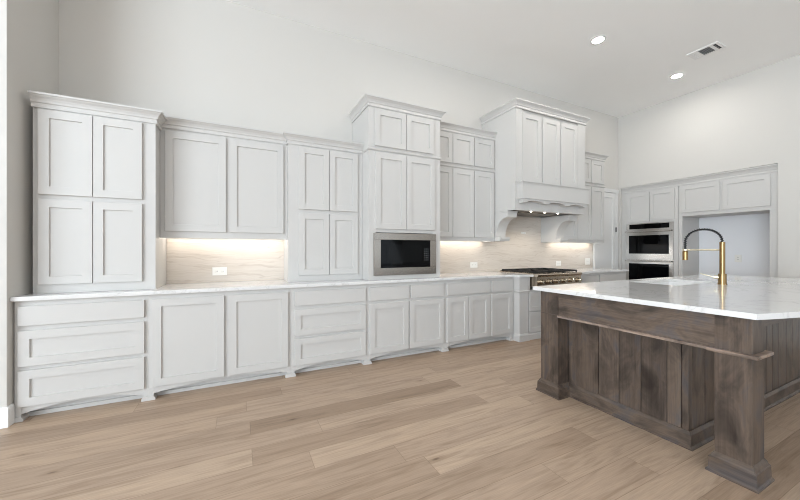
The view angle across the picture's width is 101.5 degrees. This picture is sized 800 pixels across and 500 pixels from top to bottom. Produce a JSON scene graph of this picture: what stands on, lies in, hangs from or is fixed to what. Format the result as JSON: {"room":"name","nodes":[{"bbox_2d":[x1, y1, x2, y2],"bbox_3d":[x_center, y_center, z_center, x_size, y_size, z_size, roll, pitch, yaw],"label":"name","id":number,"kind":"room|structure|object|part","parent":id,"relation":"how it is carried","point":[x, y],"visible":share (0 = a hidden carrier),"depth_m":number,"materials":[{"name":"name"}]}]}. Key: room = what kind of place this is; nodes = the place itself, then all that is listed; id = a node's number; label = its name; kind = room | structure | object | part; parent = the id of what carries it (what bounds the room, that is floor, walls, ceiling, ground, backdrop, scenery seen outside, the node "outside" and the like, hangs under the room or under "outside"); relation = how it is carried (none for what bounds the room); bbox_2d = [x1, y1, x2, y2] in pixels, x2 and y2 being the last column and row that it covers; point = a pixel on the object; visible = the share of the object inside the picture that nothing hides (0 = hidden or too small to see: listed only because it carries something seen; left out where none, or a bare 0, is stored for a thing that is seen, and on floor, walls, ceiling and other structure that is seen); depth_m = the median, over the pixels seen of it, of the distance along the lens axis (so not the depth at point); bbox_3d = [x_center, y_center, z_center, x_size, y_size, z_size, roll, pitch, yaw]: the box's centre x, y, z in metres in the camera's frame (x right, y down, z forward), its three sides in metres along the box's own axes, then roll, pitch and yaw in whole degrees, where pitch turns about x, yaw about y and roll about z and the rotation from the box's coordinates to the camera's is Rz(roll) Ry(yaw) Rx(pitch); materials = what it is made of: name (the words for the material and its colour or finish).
{"room":"kitchen","nodes":[
{"label":"kitchen","id":0,"kind":"room"},
{"bbox_2d":[0,0,58,407],"bbox_3d":[-2.960,-0.712,2.567,0.167,3.907,0.667,0,0,-26],"label":"wall","id":1,"kind":"structure","parent":0,"point":[29,29],"depth_m":2.41,"materials":[{"name":"paint"}]},
{"bbox_2d":[59,0,617,243],"bbox_3d":[0.946,-0.712,4.956,9.307,3.907,0.150,0,0,-26],"label":"wall","id":2,"kind":"structure","parent":0,"point":[217,61],"depth_m":3.58,"materials":[{"name":"paint"}]},
{"bbox_2d":[160,115,286,239],"bbox_3d":[-1.747,-0.665,3.335,1.106,1.110,0.358,0,0,-26],"label":"upper cabinet","id":3,"kind":"object","parent":2,"relation":"attached to","point":[218,180],"visible":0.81,"depth_m":3.18,"materials":[{"name":"paint"}]},
{"bbox_3d":[-1.928,-0.633,3.096,0.495,0.920,0.020,0,0,-26],"label":"door","id":4,"kind":"part","parent":3,"relation":"part of","materials":[{"name":"paint"}]},
{"bbox_3d":[-1.680,-1.168,3.199,1.106,0.104,0.055,0,0,-26],"label":"crown molding","id":5,"kind":"part","parent":3,"relation":"part of","materials":[{"name":"paint"}]},
{"bbox_3d":[-1.452,-0.633,3.332,0.500,0.920,0.020,0,0,-26],"label":"door","id":6,"kind":"part","parent":3,"relation":"part of","materials":[{"name":"paint"}]},
{"bbox_2d":[166,239,283,283],"bbox_3d":[-1.824,0.115,3.491,1.104,0.443,0.016,0,0,-26],"label":"backsplash","id":7,"kind":"structure","parent":2,"relation":"attached to","point":[187,260],"depth_m":3.46,"materials":[{"name":"beige tile"}]},
{"bbox_2d":[212,267,226,275],"bbox_3d":[-1.899,0.224,3.440,0.135,0.085,0.009,0,0,-26],"label":"outlet","id":8,"kind":"object","parent":7,"relation":"attached to","point":[215,270],"visible":1,"depth_m":3.44,"materials":[{"name":"white plastic"}]},
{"bbox_2d":[440,121,496,241],"bbox_3d":[0.825,-0.914,4.625,1.134,1.580,0.328,0,0,-26],"label":"upper cabinet","id":9,"kind":"object","parent":2,"relation":"attached to","point":[467,171],"visible":0.82,"depth_m":4.54,"materials":[{"name":"paint"}]},
{"bbox_3d":[0.548,-1.381,4.356,0.358,0.398,0.020,0,0,-26],"label":"door","id":10,"kind":"part","parent":9,"relation":"part of","materials":[{"name":"paint"}]},
{"bbox_3d":[0.548,-0.644,4.356,0.358,0.932,0.020,0,0,-26],"label":"door","id":11,"kind":"part","parent":9,"relation":"part of","materials":[{"name":"paint"}]},
{"bbox_3d":[0.876,-1.381,4.518,0.355,0.398,0.020,0,0,-26],"label":"door","id":12,"kind":"part","parent":9,"relation":"part of","materials":[{"name":"paint"}]},
{"bbox_3d":[0.876,-0.644,4.518,0.355,0.932,0.020,0,0,-26],"label":"door","id":13,"kind":"part","parent":9,"relation":"part of","materials":[{"name":"paint"}]},
{"bbox_3d":[0.876,-1.140,4.521,1.134,0.028,0.013,0,0,-26],"label":"waist molding","id":14,"kind":"part","parent":9,"relation":"part of","materials":[{"name":"paint"}]},
{"bbox_3d":[0.885,-1.652,4.503,1.134,0.104,0.055,0,0,-26],"label":"crown molding","id":15,"kind":"part","parent":9,"relation":"part of","materials":[{"name":"paint"}]},
{"bbox_3d":[1.209,-1.381,4.683,0.353,0.398,0.020,0,0,-26],"label":"door","id":16,"kind":"part","parent":9,"relation":"part of","materials":[{"name":"paint"}]},
{"bbox_3d":[1.209,-0.644,4.683,0.353,0.932,0.020,0,0,-26],"label":"door","id":17,"kind":"part","parent":9,"relation":"part of","materials":[{"name":"paint"}]},
{"bbox_2d":[440,216,592,272],"bbox_3d":[1.947,-0.106,5.358,3.796,0.884,0.016,0,0,-26],"label":"backsplash","id":18,"kind":"structure","parent":2,"relation":"attached to","point":[527,250],"depth_m":5.33,"materials":[{"name":"beige tile"}]},
{"bbox_2d":[470,262,476,267],"bbox_3d":[1.117,0.224,4.933,0.135,0.085,0.009,0,0,-26],"label":"outlet","id":19,"kind":"object","parent":18,"relation":"attached to","point":[472,264],"visible":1,"depth_m":4.93,"materials":[{"name":"white plastic"}]},
{"bbox_2d":[585,258,589,264],"bbox_3d":[3.519,0.212,6.122,0.130,0.125,0.009,0,0,-26],"label":"wall switch","id":20,"kind":"object","parent":18,"relation":"attached to","point":[587,260],"visible":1,"depth_m":6.12,"materials":[{"name":"white plastic"}]},
{"bbox_2d":[479,97,590,241],"bbox_3d":[2.084,-1.079,4.994,1.556,1.897,0.785,0,0,-26],"label":"range hood","id":21,"kind":"object","parent":2,"relation":"attached to","point":[539,149],"visible":1,"depth_m":4.69,"materials":[{"name":"paint"}]},
{"bbox_3d":[1.835,-1.417,4.551,0.369,0.938,0.020,0,0,-26],"label":"panel","id":22,"kind":"part","parent":21,"relation":"part of","materials":[{"name":"paint"}]},
{"bbox_3d":[2.074,-1.975,5.013,1.556,0.104,0.741,0,0,-26],"label":"crown molding","id":23,"kind":"part","parent":21,"relation":"part of","materials":[{"name":"paint"}]},
{"bbox_3d":[2.186,-1.417,4.726,0.348,0.938,0.020,0,0,-26],"label":"panel","id":24,"kind":"part","parent":21,"relation":"part of","materials":[{"name":"paint"}]},
{"bbox_3d":[2.226,-0.667,4.708,1.308,0.054,0.084,0,0,-26],"label":"scalloped trim","id":25,"kind":"part","parent":21,"relation":"part of","materials":[{"name":"paint"}]},
{"bbox_3d":[2.535,-1.417,4.899,0.365,0.938,0.020,0,0,-26],"label":"panel","id":26,"kind":"part","parent":21,"relation":"part of","materials":[{"name":"paint"}]},
{"bbox_2d":[560,151,608,242],"bbox_3d":[3.171,-0.914,5.787,1.202,1.580,0.328,0,0,-26],"label":"upper cabinet","id":27,"kind":"object","parent":2,"relation":"attached to","point":[588,227],"visible":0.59,"depth_m":5.75,"materials":[{"name":"paint"}]},
{"bbox_3d":[2.865,-0.644,5.503,0.362,0.932,0.020,0,0,-26],"label":"door","id":28,"kind":"part","parent":27,"relation":"part of","materials":[{"name":"paint"}]},
{"bbox_3d":[3.191,-0.644,5.664,0.345,0.932,0.020,0,0,-26],"label":"door","id":29,"kind":"part","parent":27,"relation":"part of","materials":[{"name":"paint"}]},
{"bbox_3d":[3.191,-1.381,5.664,0.345,0.398,0.020,0,0,-26],"label":"door","id":30,"kind":"part","parent":27,"relation":"part of","materials":[{"name":"paint"}]},
{"bbox_3d":[3.143,-1.140,5.796,1.160,0.028,0.286,0,0,-26],"label":"waist molding","id":31,"kind":"part","parent":27,"relation":"part of","materials":[{"name":"paint"}]},
{"bbox_3d":[3.171,-1.652,5.787,1.202,0.104,0.328,0,0,-26],"label":"crown molding","id":32,"kind":"part","parent":27,"relation":"part of","materials":[{"name":"paint"}]},
{"bbox_3d":[3.523,-1.381,5.828,0.357,0.398,0.020,0,0,-26],"label":"door","id":33,"kind":"part","parent":27,"relation":"part of","materials":[{"name":"paint"}]},
{"bbox_3d":[3.523,-0.644,5.828,0.357,0.932,0.020,0,0,-26],"label":"door","id":34,"kind":"part","parent":27,"relation":"part of","materials":[{"name":"paint"}]},
{"bbox_2d":[593,188,618,268],"bbox_3d":[4.018,0.022,6.365,0.770,2.440,0.048,0,0,-26],"label":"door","id":35,"kind":"structure","parent":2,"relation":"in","point":[605,255],"depth_m":6.42,"materials":[{"name":"paint"}]},
{"bbox_2d":[0,338,799,499],"bbox_3d":[1.147,1.302,-1.078,14.300,0.120,11.250,0,0,-26],"label":"floor","id":36,"kind":"structure","parent":0,"point":[470,422],"depth_m":2.10,"materials":[{"name":"brown wood"}]},
{"bbox_2d":[14,295,148,422],"bbox_3d":[-2.558,0.805,2.789,0.782,0.873,0.618,0,0,-26],"label":"base cabinet","id":37,"kind":"object","parent":36,"relation":"on","point":[76,353],"visible":0.91,"depth_m":2.51,"materials":[{"name":"paint"}]},
{"bbox_3d":[-2.427,1.006,2.520,0.734,0.261,0.020,0,0,-26],"label":"drawer","id":38,"kind":"part","parent":37,"relation":"part of","materials":[{"name":"paint"}]},
{"bbox_3d":[-2.427,0.717,2.520,0.734,0.260,0.020,0,0,-26],"label":"drawer","id":39,"kind":"part","parent":37,"relation":"part of","materials":[{"name":"paint"}]},
{"bbox_3d":[-2.427,0.480,2.520,0.734,0.143,0.020,0,0,-26],"label":"drawer","id":40,"kind":"part","parent":37,"relation":"part of","materials":[{"name":"paint"}]},
{"bbox_2d":[148,288,290,400],"bbox_3d":[-1.703,0.805,3.212,1.124,0.873,0.618,0,0,-26],"label":"base cabinet","id":41,"kind":"object","parent":36,"relation":"on","point":[199,340],"visible":0.98,"depth_m":2.91,"materials":[{"name":"paint"}]},
{"bbox_3d":[-1.816,0.771,2.822,0.526,0.725,0.020,0,0,-26],"label":"door","id":42,"kind":"part","parent":41,"relation":"part of","materials":[{"name":"paint"}]},
{"bbox_3d":[-1.318,0.771,3.069,0.512,0.725,0.020,0,0,-26],"label":"door","id":43,"kind":"part","parent":41,"relation":"part of","materials":[{"name":"paint"}]},
{"bbox_2d":[291,284,367,376],"bbox_3d":[-0.842,0.805,3.638,0.797,0.873,0.618,0,0,-26],"label":"base cabinet","id":44,"kind":"object","parent":36,"relation":"on","point":[329,323],"visible":0.93,"depth_m":3.35,"materials":[{"name":"paint"}]},
{"bbox_3d":[-0.704,1.006,3.373,0.741,0.261,0.020,0,0,-26],"label":"drawer","id":45,"kind":"part","parent":44,"relation":"part of","materials":[{"name":"paint"}]},
{"bbox_3d":[-0.704,0.717,3.373,0.741,0.260,0.020,0,0,-26],"label":"drawer","id":46,"kind":"part","parent":44,"relation":"part of","materials":[{"name":"paint"}]},
{"bbox_3d":[-0.704,0.480,3.373,0.741,0.143,0.020,0,0,-26],"label":"drawer","id":47,"kind":"part","parent":44,"relation":"part of","materials":[{"name":"paint"}]},
{"bbox_2d":[367,280,444,363],"bbox_3d":[-0.031,0.805,4.040,1.011,0.873,0.618,0,0,-26],"label":"base cabinet","id":48,"kind":"object","parent":36,"relation":"on","point":[404,318],"visible":0.94,"depth_m":3.74,"materials":[{"name":"paint"}]},
{"bbox_3d":[-0.114,0.483,3.665,0.477,0.148,0.020,0,0,-26],"label":"drawer","id":49,"kind":"part","parent":48,"relation":"part of","materials":[{"name":"paint"}]},
{"bbox_3d":[-0.117,0.862,3.664,0.472,0.549,0.020,0,0,-26],"label":"door","id":50,"kind":"part","parent":48,"relation":"part of","materials":[{"name":"paint"}]},
{"bbox_3d":[0.324,0.862,3.882,0.475,0.549,0.020,0,0,-26],"label":"door","id":51,"kind":"part","parent":48,"relation":"part of","materials":[{"name":"paint"}]},
{"bbox_3d":[0.330,0.483,3.885,0.462,0.148,0.020,0,0,-26],"label":"drawer","id":52,"kind":"part","parent":48,"relation":"part of","materials":[{"name":"paint"}]},
{"bbox_2d":[445,277,513,351],"bbox_3d":[0.930,0.805,4.516,1.133,0.873,0.618,0,0,-26],"label":"base cabinet","id":53,"kind":"object","parent":36,"relation":"on","point":[477,311],"visible":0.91,"depth_m":4.23,"materials":[{"name":"paint"}]},
{"bbox_3d":[0.720,0.862,4.078,0.326,0.549,0.020,0,0,-26],"label":"door","id":54,"kind":"part","parent":53,"relation":"part of","materials":[{"name":"paint"}]},
{"bbox_3d":[0.876,0.483,4.155,0.673,0.148,0.020,0,0,-26],"label":"drawer","id":55,"kind":"part","parent":53,"relation":"part of","materials":[{"name":"paint"}]},
{"bbox_3d":[1.026,0.862,4.229,0.339,0.549,0.020,0,0,-26],"label":"door","id":56,"kind":"part","parent":53,"relation":"part of","materials":[{"name":"paint"}]},
{"bbox_3d":[1.376,0.483,4.403,0.367,0.148,0.020,0,0,-26],"label":"drawer","id":57,"kind":"part","parent":53,"relation":"part of","materials":[{"name":"paint"}]},
{"bbox_3d":[1.376,0.862,4.403,0.367,0.549,0.020,0,0,-26],"label":"door","id":58,"kind":"part","parent":53,"relation":"part of","materials":[{"name":"paint"}]},
{"bbox_2d":[513,274,585,341],"bbox_3d":[2.084,0.805,5.032,1.416,0.873,0.717,0,0,-26],"label":"base cabinet","id":59,"kind":"object","parent":36,"relation":"on","point":[527,301],"visible":0.28,"depth_m":4.48,"materials":[{"name":"paint"}]},
{"bbox_2d":[10,268,628,301],"bbox_3d":[0.478,0.352,4.226,7.514,0.031,0.740,0,0,-26],"label":"countertop","id":60,"kind":"structure","parent":59,"relation":"on","point":[177,288],"depth_m":3.19,"materials":[{"name":"white stone"}]},
{"bbox_2d":[28,90,166,293],"bbox_3d":[-2.525,-0.428,2.852,0.825,1.528,0.533,0,0,-26],"label":"cabinet","id":61,"kind":"object","parent":60,"relation":"on","point":[96,164],"visible":0.99,"depth_m":2.63,"materials":[{"name":"paint"}]},
{"bbox_3d":[-2.616,-0.751,2.560,0.316,0.649,0.020,0,0,-26],"label":"door","id":62,"kind":"part","parent":61,"relation":"part of","materials":[{"name":"paint"}]},
{"bbox_3d":[-2.616,-0.062,2.560,0.316,0.656,0.020,0,0,-26],"label":"door","id":63,"kind":"part","parent":61,"relation":"part of","materials":[{"name":"paint"}]},
{"bbox_3d":[-2.456,-1.140,2.716,0.821,0.104,0.228,0,0,-26],"label":"crown molding","id":64,"kind":"part","parent":61,"relation":"part of","materials":[{"name":"paint"}]},
{"bbox_3d":[-2.328,-0.751,2.703,0.315,0.649,0.020,0,0,-26],"label":"door","id":65,"kind":"part","parent":61,"relation":"part of","materials":[{"name":"paint"}]},
{"bbox_3d":[-2.328,-0.062,2.703,0.315,0.656,0.020,0,0,-26],"label":"door","id":66,"kind":"part","parent":61,"relation":"part of","materials":[{"name":"paint"}]},
{"bbox_2d":[283,131,363,281],"bbox_3d":[-0.895,-0.438,3.718,0.870,1.548,0.428,0,0,-26],"label":"cabinet","id":67,"kind":"object","parent":60,"relation":"on","point":[323,242],"visible":0.98,"depth_m":3.56,"materials":[{"name":"paint"}]},
{"bbox_3d":[-0.923,-0.761,3.516,0.322,0.658,0.020,0,0,-26],"label":"door","id":68,"kind":"part","parent":67,"relation":"part of","materials":[{"name":"paint"}]},
{"bbox_3d":[-0.923,-0.062,3.516,0.322,0.661,0.020,0,0,-26],"label":"door","id":69,"kind":"part","parent":67,"relation":"part of","materials":[{"name":"paint"}]},
{"bbox_3d":[-0.827,-1.160,3.582,0.870,0.104,0.124,0,0,-26],"label":"crown molding","id":70,"kind":"part","parent":67,"relation":"part of","materials":[{"name":"paint"}]},
{"bbox_3d":[-0.629,-0.761,3.661,0.324,0.658,0.020,0,0,-26],"label":"door","id":71,"kind":"part","parent":67,"relation":"part of","materials":[{"name":"paint"}]},
{"bbox_3d":[-0.629,-0.062,3.661,0.324,0.661,0.020,0,0,-26],"label":"door","id":72,"kind":"part","parent":67,"relation":"part of","materials":[{"name":"paint"}]},
{"bbox_2d":[348,93,445,279],"bbox_3d":[-0.041,-0.679,4.035,1.047,2.030,0.618,0,0,-26],"label":"tall cabinet","id":73,"kind":"object","parent":60,"relation":"on","point":[401,158],"visible":0.94,"depth_m":3.77,"materials":[{"name":"paint"}]},
{"bbox_3d":[-0.104,-1.365,3.709,0.390,0.410,0.020,0,0,-26],"label":"door","id":74,"kind":"part","parent":73,"relation":"part of","materials":[{"name":"paint"}]},
{"bbox_3d":[-0.100,-0.661,3.711,0.384,0.849,0.020,0,0,-26],"label":"door","id":75,"kind":"part","parent":73,"relation":"part of","materials":[{"name":"paint"}]},
{"bbox_3d":[-0.041,-1.642,4.035,1.047,0.104,0.618,0,0,-26],"label":"crown molding","id":76,"kind":"part","parent":73,"relation":"part of","materials":[{"name":"paint"}]},
{"bbox_3d":[0.013,-1.123,3.925,0.971,0.034,0.297,0,0,-26],"label":"waist molding","id":77,"kind":"part","parent":73,"relation":"part of","materials":[{"name":"paint"}]},
{"bbox_2d":[373,233,435,275],"bbox_3d":[-0.034,0.048,4.001,0.801,0.475,0.498,0,0,-26],"label":"microwave","id":78,"kind":"object","parent":73,"relation":"in","point":[393,253],"visible":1,"depth_m":3.76,"materials":[{"name":"silver metal"}]},
{"bbox_3d":[0.070,0.043,3.792,0.642,0.315,0.023,0,0,-26],"label":"door glass","id":79,"kind":"part","parent":78,"relation":"part of","materials":[{"name":"black glass"}]},
{"bbox_3d":[0.242,-1.365,3.880,0.372,0.410,0.020,0,0,-26],"label":"door","id":80,"kind":"part","parent":73,"relation":"part of","materials":[{"name":"paint"}]},
{"bbox_3d":[0.249,-0.661,3.884,0.382,0.849,0.020,0,0,-26],"label":"door","id":81,"kind":"part","parent":73,"relation":"part of","materials":[{"name":"paint"}]},
{"bbox_2d":[499,268,581,286],"bbox_3d":[2.131,0.401,4.938,0.923,0.212,0.773,0,0,-26],"label":"gas rangetop","id":82,"kind":"object","parent":60,"relation":"on","point":[542,276],"visible":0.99,"depth_m":4.66,"materials":[{"name":"metal"}]},
{"bbox_3d":[2.269,0.418,4.659,0.923,0.177,0.063,0,0,-26],"label":"control panel","id":83,"kind":"part","parent":82,"relation":"part of","materials":[{"name":"metal"}]},
{"bbox_3d":[1.671,1.190,4.488,0.193,0.104,0.109,0,0,-26],"label":"molding","id":84,"kind":"part","parent":59,"relation":"part of","materials":[{"name":"paint"}]},
{"bbox_3d":[2.000,0.996,4.611,0.507,0.277,0.020,0,0,-26],"label":"drawer","id":85,"kind":"part","parent":59,"relation":"part of","materials":[{"name":"paint"}]},
{"bbox_3d":[2.000,0.715,4.611,0.507,0.255,0.020,0,0,-26],"label":"drawer","id":86,"kind":"part","parent":59,"relation":"part of","materials":[{"name":"paint"}]},
{"bbox_3d":[2.233,1.194,4.731,1.050,0.095,0.013,0,0,-26],"label":"molding","id":87,"kind":"part","parent":59,"relation":"part of","materials":[{"name":"paint"}]},
{"bbox_2d":[586,271,625,282],"bbox_3d":[3.241,0.805,5.660,1.238,0.873,0.618,0,0,-26],"label":"base cabinet","id":88,"kind":"object","parent":36,"relation":"on","point":[605,276],"visible":0.06,"depth_m":5.40,"materials":[{"name":"paint"}]},
{"bbox_3d":[3.038,0.483,5.225,0.442,0.148,0.020,0,0,-26],"label":"drawer","id":89,"kind":"part","parent":88,"relation":"part of","materials":[{"name":"paint"}]},
{"bbox_3d":[3.572,0.483,5.490,0.705,0.148,0.020,0,0,-26],"label":"drawer","id":90,"kind":"part","parent":88,"relation":"part of","materials":[{"name":"paint"}]},
{"bbox_2d":[621,180,678,276],"bbox_3d":[4.909,0.006,6.252,0.634,2.471,0.940,0,0,-26],"label":"tall cabinet","id":91,"kind":"object","parent":36,"relation":"on","point":[654,202],"visible":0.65,"depth_m":6.05,"materials":[{"name":"paint"}]},
{"bbox_3d":[4.577,-0.813,6.284,0.020,0.546,0.385,0,0,-26],"label":"door","id":92,"kind":"part","parent":91,"relation":"part of","materials":[{"name":"paint"}]},
{"bbox_2d":[625,221,673,279],"bbox_3d":[4.857,0.167,6.211,0.622,1.345,0.778,0,0,-26],"label":"double wall oven","id":93,"kind":"object","parent":91,"relation":"in","point":[649,246],"visible":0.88,"depth_m":6.06,"materials":[{"name":"silver metal"}]},
{"bbox_3d":[4.604,0.206,6.085,0.056,0.024,0.758,0,0,-26],"label":"handle","id":94,"kind":"part","parent":93,"relation":"part of","materials":[{"name":"silver metal"}]},
{"bbox_3d":[4.604,-0.350,6.085,0.056,0.024,0.758,0,0,-26],"label":"handle","id":95,"kind":"part","parent":93,"relation":"part of","materials":[{"name":"silver metal"}]},
{"bbox_3d":[4.641,0.509,6.104,0.026,0.645,0.778,0,0,-26],"label":"oven door","id":96,"kind":"part","parent":93,"relation":"part of","materials":[{"name":"black glass"}]},
{"bbox_3d":[4.641,-0.102,6.104,0.026,0.552,0.778,0,0,-26],"label":"oven door","id":97,"kind":"part","parent":93,"relation":"part of","materials":[{"name":"silver metal"}]},
{"bbox_3d":[4.649,-0.447,6.108,0.008,0.113,0.778,0,0,-26],"label":"control panel","id":98,"kind":"part","parent":93,"relation":"part of","materials":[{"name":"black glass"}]},
{"bbox_3d":[4.661,0.167,6.114,0.019,1.345,0.778,0,0,-26],"label":"frame","id":99,"kind":"part","parent":93,"relation":"part of","materials":[{"name":"silver metal"}]},
{"bbox_3d":[4.644,-1.175,6.121,0.044,0.109,0.940,0,0,-26],"label":"crown molding","id":100,"kind":"part","parent":91,"relation":"part of","materials":[{"name":"paint"}]},
{"bbox_3d":[4.752,-0.813,5.931,0.020,0.546,0.383,0,0,-26],"label":"door","id":101,"kind":"part","parent":91,"relation":"part of","materials":[{"name":"paint"}]},
{"bbox_2d":[536,291,799,493],"bbox_3d":[2.971,0.799,3.003,3.250,0.886,1.387,0,0,-26],"label":"kitchen island","id":102,"kind":"object","parent":36,"relation":"on","point":[690,380],"visible":0.9,"depth_m":2.18,"materials":[{"name":"brown wood"}]},
{"bbox_3d":[1.332,1.185,2.837,0.164,0.114,0.231,0,0,-26],"label":"post","id":103,"kind":"part","parent":102,"relation":"part of","materials":[{"name":"brown wood"}]},
{"bbox_3d":[1.345,0.799,2.844,0.134,0.886,0.171,0,0,-26],"label":"post","id":104,"kind":"part","parent":102,"relation":"part of","materials":[{"name":"brown wood"}]},
{"bbox_3d":[1.562,0.556,2.295,0.056,0.017,1.005,0,0,-26],"label":"apron trim","id":105,"kind":"part","parent":102,"relation":"part of","materials":[{"name":"brown wood"}]},
{"bbox_2d":[533,274,799,319],"bbox_3d":[3.045,0.340,2.924,3.347,0.031,1.631,0,0,-26],"label":"island countertop","id":106,"kind":"structure","parent":102,"relation":"on","point":[747,297],"depth_m":2.48,"materials":[{"name":"white stone"}]},
{"bbox_2d":[650,282,693,285],"bbox_3d":[2.766,0.470,3.316,0.784,0.228,0.434,0,0,-26],"label":"sink","id":107,"kind":"object","parent":106,"relation":"in","point":[662,283],"visible":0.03,"depth_m":3.60,"materials":[{"name":"white ceramic"}]},
{"bbox_2d":[682,228,726,284],"bbox_3d":[2.969,0.053,3.200,0.088,0.542,0.345,0,0,-26],"label":"kitchen faucet","id":108,"kind":"object","parent":106,"relation":"on","point":[722,277],"visible":1,"depth_m":3.09,"materials":[{"name":"gold metal"}]},
{"bbox_3d":[2.968,-0.001,3.224,0.052,0.015,0.301,0,0,-26],"label":"support arm","id":109,"kind":"part","parent":108,"relation":"part of","materials":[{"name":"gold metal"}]},
{"bbox_3d":[2.983,0.250,3.134,0.154,0.048,0.034,0,0,44],"label":"lever","id":110,"kind":"part","parent":108,"relation":"part of","materials":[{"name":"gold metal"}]},
{"bbox_3d":[3.039,0.074,3.080,0.041,0.300,0.041,0,0,-26],"label":"stem","id":111,"kind":"part","parent":108,"relation":"part of","materials":[{"name":"gold metal"}]},
{"bbox_3d":[3.004,1.188,3.091,3.112,0.107,0.865,0,0,-26],"label":"plinth molding","id":112,"kind":"part","parent":102,"relation":"part of","materials":[{"name":"brown wood"}]},
{"bbox_3d":[1.871,0.799,1.803,0.153,0.886,0.152,0,0,-26],"label":"post","id":113,"kind":"part","parent":102,"relation":"part of","materials":[{"name":"brown wood"}]},
{"bbox_3d":[1.871,1.185,1.803,0.213,0.114,0.212,0,0,-26],"label":"post","id":114,"kind":"part","parent":102,"relation":"part of","materials":[{"name":"brown wood"}]},
{"bbox_3d":[3.192,0.479,2.741,3.086,0.246,0.019,0,0,-26],"label":"rail","id":115,"kind":"part","parent":102,"relation":"part of","materials":[{"name":"brown wood"}]},
{"bbox_2d":[677,163,777,276],"bbox_3d":[5.379,0.006,5.303,0.634,2.471,1.179,0,0,-26],"label":"refrigerator surround","id":116,"kind":"object","parent":36,"relation":"on","point":[754,190],"visible":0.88,"depth_m":5.17,"materials":[{"name":"paint"}]},
{"bbox_3d":[4.994,-0.870,5.442,0.020,0.453,0.507,0,0,-26],"label":"door","id":117,"kind":"part","parent":116,"relation":"part of","materials":[{"name":"paint"}]},
{"bbox_3d":[5.114,-1.175,5.172,0.044,0.109,1.179,0,0,-26],"label":"crown molding","id":118,"kind":"part","parent":116,"relation":"part of","materials":[{"name":"paint"}]},
{"bbox_3d":[5.237,-0.870,4.951,0.020,0.453,0.522,0,0,-26],"label":"door","id":119,"kind":"part","parent":116,"relation":"part of","materials":[{"name":"paint"}]},
{"bbox_2d":[227,0,799,116],"bbox_3d":[1.147,-2.725,-1.078,14.300,0.120,11.250,0,0,-26],"label":"ceiling","id":120,"kind":"structure","parent":0,"point":[543,47],"depth_m":4.08,"materials":[{"name":"paint"}]},
{"bbox_2d":[590,35,606,44],"bbox_3d":[2.512,-2.662,4.145,0.184,0.005,0.184,0,0,-26],"label":"recessed light","id":121,"kind":"object","parent":120,"relation":"in","point":[598,39],"visible":1,"depth_m":4.14,"materials":[{"name":"paint"}]},
{"bbox_2d":[669,73,684,78],"bbox_3d":[4.237,-2.662,4.999,0.184,0.005,0.184,0,0,-26],"label":"recessed light","id":122,"kind":"object","parent":120,"relation":"in","point":[678,75],"visible":1,"depth_m":5.00,"materials":[{"name":"paint"}]},
{"bbox_2d":[686,41,725,59],"bbox_3d":[4.083,-2.658,4.362,0.240,0.012,0.325,0,0,-26],"label":"ceiling vent","id":123,"kind":"object","parent":120,"relation":"in","point":[717,45],"visible":1,"depth_m":4.35,"materials":[{"name":"paint"}]},
{"bbox_2d":[618,54,799,278],"bbox_3d":[6.850,-0.712,1.744,0.120,3.907,10.847,0,0,-26],"label":"wall","id":124,"kind":"structure","parent":0,"point":[751,119],"depth_m":5.09,"materials":[{"name":"paint"}]},
{"bbox_2d":[699,213,769,276],"bbox_3d":[5.306,-0.046,5.706,0.627,2.576,2.375,0,0,-26],"label":"wall","id":125,"kind":"structure","parent":0,"point":[748,236],"depth_m":5.46,"materials":[{"name":"paint"}]},
{"bbox_2d":[735,255,741,261],"bbox_3d":[5.657,0.142,5.468,0.009,0.125,0.085,0,0,-26],"label":"outlet","id":126,"kind":"object","parent":125,"relation":"attached to","point":[738,258],"visible":1,"depth_m":5.46,"materials":[{"name":"white plastic"}]},
{"bbox_3d":[-5.070,-0.712,1.228,4.803,3.907,0.140,0,0,-26],"label":"wall","id":127,"kind":"structure","parent":0,"visible":0},
{"bbox_2d":[0,403,14,428],"bbox_3d":[-4.978,1.171,1.218,4.959,0.142,0.069,0,0,-26],"label":"baseboard","id":128,"kind":"structure","parent":127,"relation":"attached to","point":[7,414],"depth_m":2.29,"materials":[{"name":"paint"}]}
]}

